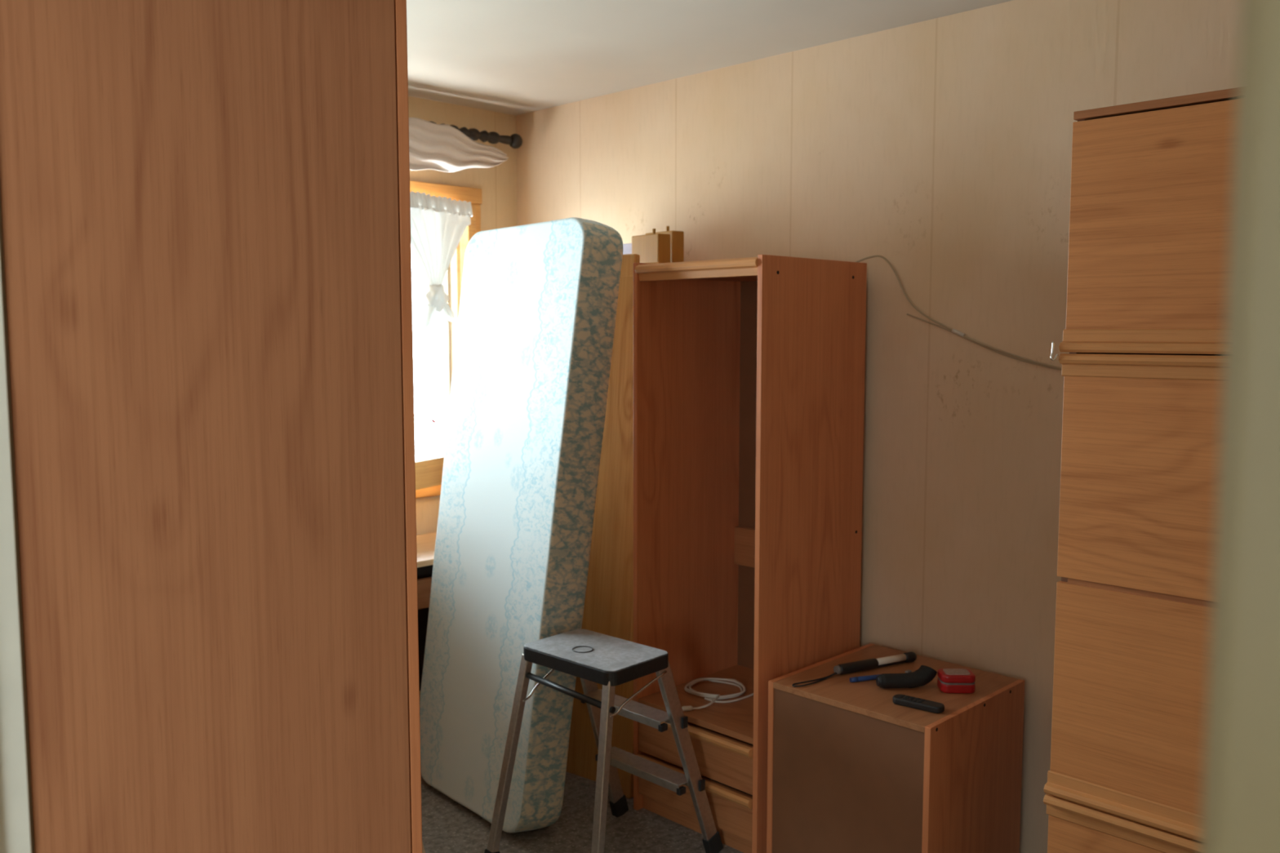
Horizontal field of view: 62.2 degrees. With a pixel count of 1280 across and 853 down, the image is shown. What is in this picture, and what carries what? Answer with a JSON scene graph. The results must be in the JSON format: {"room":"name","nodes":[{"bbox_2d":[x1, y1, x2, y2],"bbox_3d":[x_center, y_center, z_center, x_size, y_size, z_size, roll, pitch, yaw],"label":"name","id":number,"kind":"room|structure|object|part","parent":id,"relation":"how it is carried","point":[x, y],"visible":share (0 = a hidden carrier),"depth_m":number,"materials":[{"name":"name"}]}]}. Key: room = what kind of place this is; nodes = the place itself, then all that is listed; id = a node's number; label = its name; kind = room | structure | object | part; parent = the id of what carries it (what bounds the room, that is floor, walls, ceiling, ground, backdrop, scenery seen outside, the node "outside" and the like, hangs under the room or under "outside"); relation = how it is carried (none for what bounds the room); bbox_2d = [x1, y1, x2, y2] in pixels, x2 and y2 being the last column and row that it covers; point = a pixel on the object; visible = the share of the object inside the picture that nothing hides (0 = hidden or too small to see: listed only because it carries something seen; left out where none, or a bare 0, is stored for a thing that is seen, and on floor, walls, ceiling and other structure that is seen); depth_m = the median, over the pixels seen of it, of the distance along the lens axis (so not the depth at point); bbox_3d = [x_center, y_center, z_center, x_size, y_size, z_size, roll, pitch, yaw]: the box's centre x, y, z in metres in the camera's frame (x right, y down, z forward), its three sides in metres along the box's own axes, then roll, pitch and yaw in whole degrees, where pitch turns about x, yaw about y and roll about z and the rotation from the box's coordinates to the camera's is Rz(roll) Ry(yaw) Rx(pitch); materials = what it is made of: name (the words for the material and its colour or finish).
{"room":"bedroom","nodes":[
{"label":"bedroom","id":0,"kind":"room"},
{"bbox_2d":[0,200,34,852],"bbox_3d":[-0.560,0.244,0.992,0.072,2.640,5.660,-5,7,-45],"label":"wall","id":1,"kind":"structure","parent":0,"point":[1,231],"depth_m":1.14,"materials":[{"name":"white paint"}]},
{"bbox_2d":[0,251,31,852],"bbox_3d":[-0.690,0.522,1.141,0.072,2.060,0.020,-5,7,-45],"label":"trim","id":2,"kind":"structure","parent":1,"relation":"attached to","point":[15,815],"depth_m":1.14,"materials":[{"name":"white paint"}]},
{"bbox_2d":[1200,0,1252,852],"bbox_3d":[0.153,0.596,0.305,0.080,2.060,0.006,-5,7,-45],"label":"trim","id":3,"kind":"structure","parent":1,"relation":"attached to","point":[1246,6],"depth_m":0.23,"materials":[{"name":"beige paint"}]},
{"bbox_2d":[1210,0,1279,852],"bbox_3d":[0.155,0.581,0.242,0.012,2.100,0.086,-5,7,-45],"label":"trim","id":4,"kind":"structure","parent":1,"relation":"attached to","point":[1246,806],"depth_m":0.21,"materials":[{"name":"beige paint"}]},
{"bbox_2d":[408,96,517,697],"bbox_3d":[-1.646,-0.024,4.035,2.850,2.640,0.200,-5,7,-45],"label":"wall","id":5,"kind":"structure","parent":0,"point":[498,184],"depth_m":4.72,"materials":[{"name":"beige paint"}]},
{"bbox_2d":[409,180,481,497],"bbox_3d":[-1.322,-0.324,4.092,1.845,1.348,0.460,-5,7,-45],"label":"window","id":6,"kind":"structure","parent":5,"relation":"in","point":[433,348],"depth_m":4.46,"materials":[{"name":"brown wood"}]},
{"bbox_3d":[-0.903,-0.032,4.303,0.005,0.037,0.216,2,6,25],"label":"pull cord","id":7,"kind":"part","parent":6,"relation":"part of","materials":[{"name":"white"}]},
{"bbox_3d":[-0.874,-0.382,4.400,0.006,1.035,0.532,2,6,25],"label":"pane","id":8,"kind":"part","parent":6,"relation":"part of","materials":[{"name":"glass"}]},
{"bbox_2d":[409,191,472,328],"bbox_3d":[-0.818,-0.670,4.306,0.083,0.539,0.555,2,6,25],"label":"curtain","id":9,"kind":"object","parent":6,"relation":"hanging from","point":[438,224],"visible":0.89,"depth_m":4.29,"materials":[{"name":"white fabric"}]},
{"bbox_2d":[410,204,471,285],"bbox_3d":[-0.833,-0.708,4.308,0.049,0.355,0.543,2,6,25],"label":"drape","id":10,"kind":"object","parent":9,"relation":"hanging from","point":[437,231],"depth_m":4.30,"materials":[{"name":"white fabric"}]},
{"bbox_2d":[430,121,522,148],"bbox_3d":[-1.207,-1.226,4.153,1.846,0.066,0.111,-5,7,-45],"label":"pole","id":11,"kind":"object","parent":5,"relation":"attached to","point":[514,140],"visible":0.26,"depth_m":4.65,"materials":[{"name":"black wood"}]},
{"bbox_2d":[408,117,508,172],"bbox_3d":[-1.059,-1.143,4.199,1.311,0.215,0.061,-5,7,-45],"label":"swag valance","id":12,"kind":"object","parent":11,"relation":"hanging from","point":[444,148],"visible":0.38,"depth_m":4.43,"materials":[{"name":"white fabric"}]},
{"bbox_2d":[421,771,752,852],"bbox_3d":[-0.426,1.578,1.456,5.350,0.100,5.960,-5,7,-45],"label":"floor","id":13,"kind":"structure","parent":0,"point":[448,826],"depth_m":3.52,"materials":[{"name":"grey carpet"}]},
{"bbox_2d":[0,0,422,852],"bbox_3d":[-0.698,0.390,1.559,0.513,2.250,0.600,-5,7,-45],"label":"door","id":14,"kind":"structure","parent":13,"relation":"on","point":[206,204],"depth_m":1.28,"materials":[{"name":"brown wood"}]},
{"bbox_3d":[-0.426,0.352,1.615,0.018,2.176,0.297,-5,7,-45],"label":"door","id":15,"kind":"part","parent":14,"relation":"part of","materials":[{"name":"brown wood"}]},
{"bbox_2d":[422,841,425,852],"bbox_3d":[-0.441,0.989,1.914,0.271,0.990,0.450,-5,7,-45],"label":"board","id":16,"kind":"object","parent":13,"relation":"on","point":[423,847],"visible":0.02,"depth_m":1.67,"materials":[{"name":"brown wood"}]},
{"bbox_2d":[416,532,436,690],"bbox_3d":[-1.208,0.908,4.057,1.385,0.780,0.465,-5,7,-45],"label":"desk","id":17,"kind":"object","parent":13,"relation":"on","point":[425,543],"visible":0.02,"depth_m":4.33,"materials":[{"name":"brown wood"}]},
{"bbox_3d":[-1.075,0.671,3.917,1.265,0.115,0.020,-5,7,-45],"label":"drawer","id":18,"kind":"part","parent":17,"relation":"part of","materials":[{"name":"brown wood"}]},
{"bbox_3d":[-1.356,0.884,4.207,1.290,0.600,0.020,-5,7,-45],"label":"panel","id":19,"kind":"part","parent":17,"relation":"part of","materials":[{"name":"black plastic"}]},
{"bbox_2d":[419,217,622,832],"bbox_3d":[-0.458,0.306,3.759,0.480,2.033,0.775,-4,7,-40],"label":"mattress","id":20,"kind":"object","parent":13,"relation":"on","point":[538,304],"visible":0.94,"depth_m":3.58,"materials":[{"name":"white fabric"}]},
{"bbox_2d":[484,629,723,852],"bbox_3d":[-0.103,1.023,3.297,0.622,0.701,0.471,-5,7,-45],"label":"step stool","id":21,"kind":"object","parent":13,"relation":"on","point":[591,656],"visible":1,"depth_m":3.26,"materials":[{"name":"silver metal"}]},
{"bbox_3d":[-0.403,1.020,3.277,0.159,0.632,0.033,-3,6,-29],"label":"leg","id":22,"kind":"part","parent":21,"relation":"part of","materials":[{"name":"metal"}]},
{"bbox_3d":[-0.136,0.997,3.543,0.025,0.640,0.246,4,6,39],"label":"leg","id":23,"kind":"part","parent":21,"relation":"part of","materials":[{"name":"metal"}]},
{"bbox_3d":[-0.109,1.042,3.021,0.035,0.632,0.146,2,5,22],"label":"leg","id":24,"kind":"part","parent":21,"relation":"part of","materials":[{"name":"metal"}]},
{"bbox_3d":[0.147,1.019,3.287,0.255,0.641,0.026,-4,6,-37],"label":"leg","id":25,"kind":"part","parent":21,"relation":"part of","materials":[{"name":"metal"}]},
{"bbox_2d":[565,253,659,798],"bbox_3d":[-0.221,0.272,3.969,0.645,2.068,0.244,4,6,37],"label":"wooden panel","id":26,"kind":"object","parent":13,"relation":"on","point":[608,608],"visible":0.16,"depth_m":3.85,"materials":[{"name":"brown wood"}]},
{"bbox_3d":[0.014,0.385,3.788,0.040,1.880,0.044,4,1,37],"label":"post","id":27,"kind":"part","parent":26,"relation":"part of","materials":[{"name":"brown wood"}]},
{"bbox_3d":[-0.201,-0.594,3.982,0.480,0.085,0.034,4,1,37],"label":"rail","id":28,"kind":"part","parent":26,"relation":"part of","materials":[{"name":"brown wood"}]},
{"bbox_2d":[622,243,631,253],"bbox_3d":[-0.115,0.272,4.325,0.370,2.000,0.016,5,7,43],"label":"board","id":29,"kind":"object","parent":13,"relation":"on","point":[627,248],"visible":0.02,"depth_m":4.17,"materials":[{"name":"white"}]},
{"bbox_2d":[633,254,866,852],"bbox_3d":[0.360,0.394,3.608,0.573,1.882,0.547,-5,7,-45],"label":"wardrobe","id":30,"kind":"object","parent":13,"relation":"on","point":[748,373],"depth_m":3.56,"materials":[{"name":"brown wood"}]},
{"bbox_2d":[631,228,670,262],"bbox_3d":[0.041,0.275,4.070,0.060,2.038,0.160,-4,6,-39],"label":"plank","id":31,"kind":"object","parent":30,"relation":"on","point":[654,247],"visible":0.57,"depth_m":3.94,"materials":[{"name":"brown wood"}]},
{"bbox_2d":[644,226,684,262],"bbox_3d":[0.094,0.256,4.171,0.060,2.058,0.160,-4,7,-41],"label":"plank","id":32,"kind":"object","parent":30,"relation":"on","point":[677,237],"visible":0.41,"depth_m":4.03,"materials":[{"name":"brown wood"}]},
{"bbox_3d":[0.180,0.377,3.800,0.555,1.882,0.018,-5,7,-45],"label":"panel","id":33,"kind":"part","parent":30,"relation":"part of","materials":[{"name":"brown wood"}]},
{"bbox_3d":[0.178,1.215,3.498,0.016,0.141,0.504,-5,7,-45],"label":"drawer","id":34,"kind":"part","parent":30,"relation":"part of","materials":[{"name":"brown wood"}]},
{"bbox_2d":[638,664,753,744],"bbox_3d":[0.361,0.945,3.658,0.532,0.020,0.510,-5,7,-45],"label":"shelf","id":35,"kind":"object","parent":30,"relation":"attached to","point":[735,719],"depth_m":3.60,"materials":[{"name":"brown wood"}]},
{"bbox_3d":[0.178,1.058,3.485,0.016,0.151,0.504,-5,7,-45],"label":"drawer","id":36,"kind":"part","parent":30,"relation":"part of","materials":[{"name":"brown wood"}]},
{"bbox_3d":[0.177,-0.494,3.346,0.041,0.054,0.510,-5,7,-45],"label":"rail","id":37,"kind":"part","parent":30,"relation":"part of","materials":[{"name":"brown wood"}]},
{"bbox_3d":[0.253,0.920,3.698,0.416,0.022,0.228,-5,7,-45],"label":"cable coil","id":38,"kind":"part","parent":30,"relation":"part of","materials":[{"name":"white plastic"}]},
{"bbox_3d":[0.371,-0.510,3.539,0.543,0.020,0.510,-5,7,-45],"label":"panel","id":39,"kind":"part","parent":30,"relation":"part of","materials":[{"name":"brown wood"}]},
{"bbox_3d":[0.551,0.369,3.797,0.006,1.778,0.510,-5,7,-45],"label":"panel","id":40,"kind":"part","parent":30,"relation":"part of","materials":[{"name":"brown wood"}]},
{"bbox_3d":[0.553,0.410,3.428,0.555,1.882,0.018,-5,7,-45],"label":"panel","id":41,"kind":"part","parent":30,"relation":"part of","materials":[{"name":"brown wood"}]},
{"bbox_2d":[766,643,1024,852],"bbox_3d":[0.779,1.069,3.245,0.555,0.600,0.548,-5,7,-45],"label":"nightstand","id":42,"kind":"object","parent":13,"relation":"on","point":[851,769],"visible":0.99,"depth_m":3.07,"materials":[{"name":"brown wood"}]},
{"bbox_3d":[0.592,1.053,3.431,0.555,0.600,0.018,-5,7,-45],"label":"panel","id":43,"kind":"part","parent":42,"relation":"part of","materials":[{"name":"brown wood"}]},
{"bbox_3d":[0.587,1.085,3.054,0.006,0.562,0.511,-5,7,-45],"label":"panel","id":44,"kind":"part","parent":42,"relation":"part of","materials":[{"name":"brown wood"}]},
{"bbox_2d":[791,651,916,687],"bbox_3d":[0.664,0.748,3.293,0.492,0.032,0.048,-3,6,-30],"label":"work light","id":45,"kind":"object","parent":42,"relation":"on","point":[869,664],"visible":1,"depth_m":3.31,"materials":[{"name":"black plastic"}]},
{"bbox_3d":[0.537,0.766,3.213,0.191,0.010,0.029,-3,6,-33],"label":"wrist cord","id":46,"kind":"part","parent":45,"relation":"part of","materials":[{"name":"black fabric"}]},
{"bbox_3d":[0.678,0.747,3.306,0.145,0.032,0.032,-3,6,-27],"label":"handle","id":47,"kind":"part","parent":45,"relation":"part of","materials":[{"name":"black plastic"}]},
{"bbox_2d":[849,674,880,682],"bbox_3d":[0.688,0.763,3.220,0.112,0.017,0.017,-2,5,-19],"label":"marker","id":48,"kind":"object","parent":42,"relation":"on","point":[855,679],"visible":0.9,"depth_m":3.21,"materials":[{"name":"plastic"}]},
{"bbox_3d":[0.778,0.780,3.219,0.555,0.018,0.511,-5,7,-45],"label":"panel","id":49,"kind":"part","parent":42,"relation":"part of","materials":[{"name":"brown wood"}]},
{"bbox_2d":[875,665,937,688],"bbox_3d":[0.794,0.744,3.155,0.185,0.066,0.056,-1,5,-11],"label":"torch","id":50,"kind":"object","parent":42,"relation":"on","point":[924,674],"visible":1,"depth_m":3.14,"materials":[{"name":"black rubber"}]},
{"bbox_2d":[892,693,944,713],"bbox_3d":[0.784,0.780,2.992,0.148,0.020,0.046,4,6,38],"label":"remote control","id":51,"kind":"object","parent":42,"relation":"on","point":[931,706],"visible":1,"depth_m":2.98,"materials":[{"name":"black plastic"}]},
{"bbox_2d":[937,668,975,693],"bbox_3d":[0.935,0.750,3.137,0.100,0.054,0.076,0,5,1],"label":"case","id":52,"kind":"object","parent":42,"relation":"on","point":[949,680],"visible":1,"depth_m":3.10,"materials":[{"name":"plastic"}]},
{"bbox_3d":[0.935,0.736,3.136,0.100,0.023,0.076,0,5,1],"label":"lid","id":53,"kind":"part","parent":52,"relation":"part of","materials":[{"name":"red plastic"}]},
{"bbox_3d":[0.965,1.086,3.058,0.555,0.600,0.018,-5,7,-45],"label":"panel","id":54,"kind":"part","parent":42,"relation":"part of","materials":[{"name":"brown wood"}]},
{"bbox_2d":[1043,87,1237,852],"bbox_3d":[1.414,0.349,2.532,0.609,2.160,0.615,-5,7,-45],"label":"tall cabinet","id":55,"kind":"object","parent":13,"relation":"on","point":[1144,335],"visible":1,"depth_m":2.40,"materials":[{"name":"brown wood"}]},
{"bbox_2d":[1049,341,1058,360],"bbox_3d":[0.975,-0.177,2.494,0.021,0.045,0.006,0,5,-3],"label":"wire hook","id":56,"kind":"object","parent":55,"relation":"attached to","point":[1053,342],"visible":1,"depth_m":2.49,"materials":[{"name":"metal"}]},
{"bbox_3d":[1.222,1.145,2.409,0.018,0.456,0.609,-5,7,-45],"label":"flap door","id":57,"kind":"part","parent":55,"relation":"part of","materials":[{"name":"brown wood"}]},
{"bbox_3d":[1.221,0.339,2.753,0.560,2.142,0.018,-5,7,-45],"label":"panel","id":58,"kind":"part","parent":55,"relation":"part of","materials":[{"name":"brown wood"}]},
{"bbox_3d":[1.222,0.651,2.365,0.018,0.520,0.609,-5,7,-45],"label":"flap door","id":59,"kind":"part","parent":55,"relation":"part of","materials":[{"name":"brown wood"}]},
{"bbox_3d":[1.222,0.113,2.318,0.018,0.532,0.609,-5,7,-45],"label":"flap door","id":60,"kind":"part","parent":55,"relation":"part of","materials":[{"name":"brown wood"}]},
{"bbox_3d":[1.234,0.386,2.336,0.014,0.022,0.585,-5,7,-45],"label":"cross rail","id":61,"kind":"part","parent":55,"relation":"part of","materials":[{"name":"brown wood"}]},
{"bbox_3d":[1.222,-0.422,2.271,0.018,0.529,0.609,-5,7,-45],"label":"flap door","id":62,"kind":"part","parent":55,"relation":"part of","materials":[{"name":"brown wood"}]},
{"bbox_3d":[1.425,-0.718,2.446,0.582,0.018,0.611,-5,7,-45],"label":"panel","id":63,"kind":"part","parent":55,"relation":"part of","materials":[{"name":"brown wood"}]},
{"bbox_3d":[1.623,0.340,2.737,0.006,2.142,0.571,-5,7,-45],"label":"panel","id":64,"kind":"part","parent":55,"relation":"part of","materials":[{"name":"brown wood"}]},
{"bbox_2d":[406,0,1013,115],"bbox_3d":[-0.426,-1.151,1.216,5.350,0.100,5.960,-5,7,-45],"label":"ceiling","id":65,"kind":"structure","parent":0,"point":[513,57],"depth_m":3.56,"materials":[{"name":"white paint"}]},
{"bbox_2d":[515,0,1241,852],"bbox_3d":[1.115,0.029,3.430,0.200,2.640,5.160,-5,7,-45],"label":"wall","id":66,"kind":"structure","parent":0,"point":[940,148],"depth_m":3.41,"materials":[{"name":"beige paint"}]},
{"bbox_2d":[855,254,1062,370],"bbox_3d":[1.135,-0.347,3.220,1.083,0.391,0.049,5,7,42],"label":"cable","id":67,"kind":"object","parent":66,"relation":"attached to","point":[955,331],"visible":0.73,"depth_m":3.35,"materials":[{"name":"white plastic"}]}
]}

